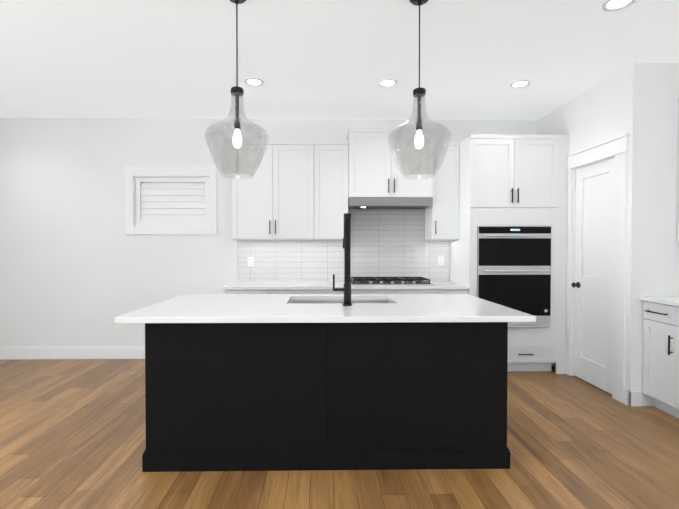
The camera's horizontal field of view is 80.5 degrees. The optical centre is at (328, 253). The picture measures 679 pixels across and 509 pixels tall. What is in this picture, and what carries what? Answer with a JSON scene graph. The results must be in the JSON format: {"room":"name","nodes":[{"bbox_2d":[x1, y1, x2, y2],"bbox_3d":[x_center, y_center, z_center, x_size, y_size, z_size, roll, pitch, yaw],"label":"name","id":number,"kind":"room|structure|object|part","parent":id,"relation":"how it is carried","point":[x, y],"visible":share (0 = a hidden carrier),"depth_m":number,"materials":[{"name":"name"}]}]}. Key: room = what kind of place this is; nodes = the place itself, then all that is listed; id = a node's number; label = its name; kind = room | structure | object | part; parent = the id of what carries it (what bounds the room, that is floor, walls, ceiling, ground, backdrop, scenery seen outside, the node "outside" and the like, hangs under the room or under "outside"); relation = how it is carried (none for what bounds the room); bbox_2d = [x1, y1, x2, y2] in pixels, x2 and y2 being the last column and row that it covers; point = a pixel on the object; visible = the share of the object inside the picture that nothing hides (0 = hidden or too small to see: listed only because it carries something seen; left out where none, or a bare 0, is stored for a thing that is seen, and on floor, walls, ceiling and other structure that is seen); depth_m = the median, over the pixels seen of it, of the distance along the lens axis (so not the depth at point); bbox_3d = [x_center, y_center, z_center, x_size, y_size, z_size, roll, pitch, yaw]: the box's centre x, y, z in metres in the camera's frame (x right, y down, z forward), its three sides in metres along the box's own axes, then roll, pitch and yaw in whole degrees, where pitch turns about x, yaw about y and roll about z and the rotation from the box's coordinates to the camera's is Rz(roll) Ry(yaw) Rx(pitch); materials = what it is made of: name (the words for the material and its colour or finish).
{"room":"kitchen","nodes":[
{"label":"kitchen","id":0,"kind":"room"},
{"bbox_2d":[0,118,536,346],"bbox_3d":[-0.693,-0.170,4.823,8.050,2.840,0.120,0,1,-1],"label":"wall","id":1,"kind":"structure","parent":0,"point":[79,266],"depth_m":4.73,"materials":[{"name":"paint"}]},
{"bbox_2d":[0,346,144,359],"bbox_3d":[-2.840,1.176,4.742,3.495,0.150,0.014,0,1,-1],"label":"baseboard","id":2,"kind":"structure","parent":1,"relation":"attached to","point":[55,352],"depth_m":4.73,"materials":[{"name":"white wood"}]},
{"bbox_2d":[117,323,122,330],"bbox_3d":[-2.471,0.862,4.745,0.072,0.116,0.010,0,1,-1],"label":"outlet","id":3,"kind":"object","parent":1,"relation":"attached to","point":[119,326],"visible":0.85,"depth_m":4.74,"materials":[{"name":"white plastic"}]},
{"bbox_2d":[125,165,216,234],"bbox_3d":[-1.864,-0.629,4.789,1.074,0.812,0.138,0,1,-1],"label":"window","id":4,"kind":"structure","parent":1,"relation":"in","point":[133,173],"depth_m":4.72,"materials":[{"name":"white"}]},
{"bbox_2d":[136,178,208,224],"bbox_3d":[-1.853,-0.613,4.801,0.866,0.563,0.103,0,1,-1],"label":"window shutter","id":5,"kind":"object","parent":4,"relation":"attached to","point":[172,201],"visible":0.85,"depth_m":4.76,"materials":[{"name":"white wood"}]},
{"bbox_2d":[248,257,253,266],"bbox_3d":[-0.927,0.098,4.747,0.072,0.116,0.010,0,1,-1],"label":"outlet","id":6,"kind":"object","parent":1,"relation":"attached to","point":[250,261],"visible":1,"depth_m":4.74,"materials":[{"name":"white plastic"}]},
{"bbox_2d":[231,140,318,239],"bbox_3d":[-0.590,-0.702,4.590,0.969,1.087,0.326,0,1,-1],"label":"upper cabinet","id":7,"kind":"object","parent":1,"relation":"attached to","point":[293,190],"depth_m":4.43,"materials":[{"name":"white wood"}]},
{"bbox_2d":[319,141,347,239],"bbox_3d":[-0.007,-0.702,4.599,0.441,1.087,0.326,0,1,-1],"label":"upper cabinet","id":8,"kind":"object","parent":1,"relation":"attached to","point":[333,155],"depth_m":4.44,"materials":[{"name":"white wood"}]},
{"bbox_2d":[347,128,433,208],"bbox_3d":[0.681,-0.948,4.567,0.932,0.860,0.405,0,1,-1],"label":"upper cabinet","id":9,"kind":"object","parent":1,"relation":"attached to","point":[376,180],"visible":0.81,"depth_m":4.41,"materials":[{"name":"white wood"}]},
{"bbox_2d":[438,255,443,264],"bbox_3d":[1.334,0.084,4.783,0.072,0.116,0.010,0,1,-1],"label":"outlet","id":10,"kind":"object","parent":1,"relation":"attached to","point":[440,259],"visible":1,"depth_m":4.78,"materials":[{"name":"white plastic"}]},
{"bbox_2d":[425,141,459,240],"bbox_3d":[1.299,-0.696,4.603,0.302,1.099,0.360,0,1,-1],"label":"upper cabinet","id":11,"kind":"object","parent":1,"relation":"attached to","point":[442,218],"visible":0.83,"depth_m":4.46,"materials":[{"name":"white wood"}]},
{"bbox_2d":[0,359,678,508],"bbox_3d":[-0.629,1.359,0.878,8.050,0.100,8.056,0,1,-1],"label":"floor","id":12,"kind":"structure","parent":0,"point":[72,433],"depth_m":2.44,"materials":[{"name":"brown wood"}]},
{"bbox_2d":[222,289,277,293],"bbox_3d":[-0.822,0.813,4.464,0.519,0.885,0.616,0,1,-1],"label":"base cabinet","id":13,"kind":"object","parent":12,"relation":"on","point":[227,291],"depth_m":4.15,"materials":[{"name":"white wood"}]},
{"bbox_2d":[278,289,313,293],"bbox_3d":[-0.423,0.813,4.470,0.519,0.885,0.616,0,1,-1],"label":"base cabinet","id":14,"kind":"object","parent":12,"relation":"on","point":[280,291],"depth_m":4.16,"materials":[{"name":"white wood"}]},
{"bbox_2d":[139,322,509,471],"bbox_3d":[-0.016,0.836,2.903,2.181,0.885,1.068,0,1,-1],"label":"kitchen island","id":15,"kind":"object","parent":12,"relation":"on","point":[266,382],"depth_m":2.38,"materials":[{"name":"black wood"}]},
{"bbox_2d":[115,294,534,321],"bbox_3d":[-0.019,0.376,2.880,2.440,0.035,1.119,0,1,-1],"label":"island countertop","id":16,"kind":"structure","parent":15,"relation":"on","point":[185,307],"depth_m":2.55,"materials":[{"name":"white stone"}]},
{"bbox_2d":[291,298,386,301],"bbox_3d":[0.093,0.512,3.103,0.828,0.267,0.469,0,1,-1],"label":"sink","id":17,"kind":"object","parent":16,"relation":"in","point":[292,299],"depth_m":3.32,"materials":[{"name":"silver metal"}]},
{"bbox_2d":[333,213,351,305],"bbox_3d":[0.092,0.042,2.862,0.134,0.633,0.266,0,1,-1],"label":"faucet","id":18,"kind":"object","parent":16,"relation":"on","point":[346,289],"visible":1,"depth_m":2.74,"materials":[{"name":"black metal"}]},
{"bbox_2d":[314,289,357,293],"bbox_3d":[0.027,0.813,4.477,0.501,0.885,0.616,0,1,-1],"label":"base cabinet","id":19,"kind":"object","parent":12,"relation":"on","point":[316,291],"depth_m":4.16,"materials":[{"name":"white wood"}]},
{"bbox_2d":[358,289,445,293],"bbox_3d":[0.713,0.813,4.488,0.992,0.885,0.616,0,1,-1],"label":"base cabinet","id":20,"kind":"object","parent":12,"relation":"on","point":[360,291],"depth_m":4.17,"materials":[{"name":"white wood"}]},
{"bbox_2d":[222,281,468,288],"bbox_3d":[0.172,0.353,4.458,2.559,0.035,0.646,0,1,-1],"label":"countertop","id":21,"kind":"structure","parent":20,"relation":"on","point":[237,284],"depth_m":4.22,"materials":[{"name":"white stone"}]},
{"bbox_2d":[350,277,434,285],"bbox_3d":[0.669,0.306,4.467,0.888,0.058,0.500,0,1,-1],"label":"gas cooktop","id":22,"kind":"object","parent":21,"relation":"in","point":[368,281],"visible":1,"depth_m":4.29,"materials":[{"name":"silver metal"}]},
{"bbox_2d":[446,289,467,293],"bbox_3d":[1.271,0.813,4.497,0.363,0.885,0.616,0,1,-1],"label":"base cabinet","id":23,"kind":"object","parent":12,"relation":"on","point":[448,291],"depth_m":4.18,"materials":[{"name":"white wood"}]},
{"bbox_2d":[450,134,568,373],"bbox_3d":[1.970,0.012,4.464,1.032,2.486,0.680,0,1,-1],"label":"tall cabinet","id":24,"kind":"object","parent":12,"relation":"on","point":[512,180],"visible":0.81,"depth_m":4.16,"materials":[{"name":"white wood"}]},
{"bbox_2d":[477,226,550,327],"bbox_3d":[1.916,0.240,4.415,0.764,1.050,0.662,0,1,-1],"label":"wall oven","id":25,"kind":"object","parent":24,"relation":"in","point":[513,267],"visible":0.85,"depth_m":4.14,"materials":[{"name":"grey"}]},
{"bbox_2d":[642,300,663,410],"bbox_3d":[2.933,0.833,3.151,0.646,0.884,0.370,0,1,-1],"label":"base cabinet","id":26,"kind":"object","parent":12,"relation":"on","point":[660,382],"depth_m":3.23,"materials":[{"name":"white wood"}]},
{"bbox_2d":[640,296,678,307],"bbox_3d":[2.936,0.390,1.951,0.678,0.035,2.757,0,1,-1],"label":"countertop","id":27,"kind":"structure","parent":26,"relation":"on","point":[674,300],"depth_m":3.15,"materials":[{"name":"white stone"}]},
{"bbox_2d":[664,304,678,417],"bbox_3d":[2.941,0.840,2.646,0.646,0.884,0.880,0,1,-1],"label":"base cabinet","id":28,"kind":"object","parent":12,"relation":"on","point":[671,315],"depth_m":3.05,"materials":[{"name":"white wood"}]},
{"bbox_2d":[0,0,678,119],"bbox_3d":[-0.629,-1.581,0.834,8.050,0.100,8.056,0,1,-1],"label":"ceiling","id":29,"kind":"structure","parent":0,"point":[300,59],"depth_m":3.17,"materials":[{"name":"paint"}]},
{"bbox_2d":[205,0,268,178],"bbox_3d":[-0.553,-1.010,2.416,0.376,1.088,0.376,0,1,-1],"label":"pendant light","id":30,"kind":"object","parent":29,"relation":"hanging from","point":[237,91],"visible":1,"depth_m":2.41,"materials":[{"name":"clear glass"}]},
{"bbox_3d":[-0.553,-0.716,2.421,0.376,0.500,0.376,0,1,-1],"label":"lamp shade","id":31,"kind":"part","parent":30,"relation":"part of","materials":[{"name":"clear glass"}]},
{"bbox_2d":[244,78,263,85],"bbox_3d":[-0.687,-1.569,3.676,0.176,0.008,0.176,0,1,-1],"label":"recessed light","id":32,"kind":"object","parent":29,"relation":"in","point":[253,81],"visible":1,"depth_m":3.67,"materials":[{"name":"white plastic"}]},
{"bbox_2d":[378,79,396,86],"bbox_3d":[0.543,-1.569,3.696,0.176,0.008,0.176,0,1,-1],"label":"recessed light","id":33,"kind":"object","parent":29,"relation":"in","point":[387,82],"visible":1,"depth_m":3.69,"materials":[{"name":"white plastic"}]},
{"bbox_2d":[388,0,450,178],"bbox_3d":[0.549,-1.010,2.434,0.376,1.088,0.376,0,1,-1],"label":"pendant light","id":34,"kind":"object","parent":29,"relation":"hanging from","point":[419,93],"visible":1,"depth_m":2.42,"materials":[{"name":"clear glass"}]},
{"bbox_3d":[0.549,-0.716,2.438,0.376,0.500,0.376,0,1,-1],"label":"lamp shade","id":35,"kind":"part","parent":34,"relation":"part of","materials":[{"name":"clear glass"}]},
{"bbox_2d":[510,80,530,87],"bbox_3d":[1.774,-1.569,3.716,0.176,0.008,0.176,0,1,-1],"label":"recessed light","id":36,"kind":"object","parent":29,"relation":"in","point":[519,83],"visible":1,"depth_m":3.71,"materials":[{"name":"white plastic"}]},
{"bbox_2d":[602,0,634,11],"bbox_3d":[1.796,-1.551,2.483,0.176,0.008,0.176,0,1,-1],"label":"recessed light","id":37,"kind":"object","parent":29,"relation":"in","point":[611,5],"visible":1,"depth_m":2.50,"materials":[{"name":"white plastic"}]},
{"bbox_2d":[536,63,647,405],"bbox_3d":[2.555,-0.159,4.067,0.120,2.840,1.496,0,1,-1],"label":"wall","id":38,"kind":"structure","parent":0,"point":[612,106],"depth_m":3.34,"materials":[{"name":"paint"}]},
{"bbox_2d":[571,157,614,393],"bbox_3d":[2.506,0.202,3.808,0.095,2.106,0.576,0,1,-1],"label":"pantry door","id":39,"kind":"structure","parent":38,"relation":"in","point":[592,285],"depth_m":3.81,"materials":[{"name":"white wood"}]},
{"bbox_2d":[566,133,629,403],"bbox_3d":[2.542,0.128,3.757,0.156,2.275,0.817,0,1,-1],"label":"door frame","id":40,"kind":"structure","parent":38,"relation":"attached to","point":[617,147],"depth_m":3.48,"materials":[{"name":"white wood"}]},
{"bbox_2d":[644,63,678,405],"bbox_3d":[2.941,-0.149,3.385,0.630,2.840,0.120,0,1,-1],"label":"wall","id":41,"kind":"structure","parent":0,"point":[662,263],"depth_m":3.32,"materials":[{"name":"paint"}]},
{"bbox_3d":[3.346,-0.111,0.860,0.100,2.840,7.936,0,1,-1],"label":"wall","id":42,"kind":"structure","parent":0,"visible":0},
{"bbox_2d":[677,97,678,241],"bbox_3d":[3.073,-0.671,1.948,0.405,1.198,2.737,0,1,-1],"label":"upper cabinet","id":43,"kind":"object","parent":42,"relation":"attached to","point":[678,190],"visible":1,"depth_m":3.31,"materials":[{"name":"white wood"}]}
]}

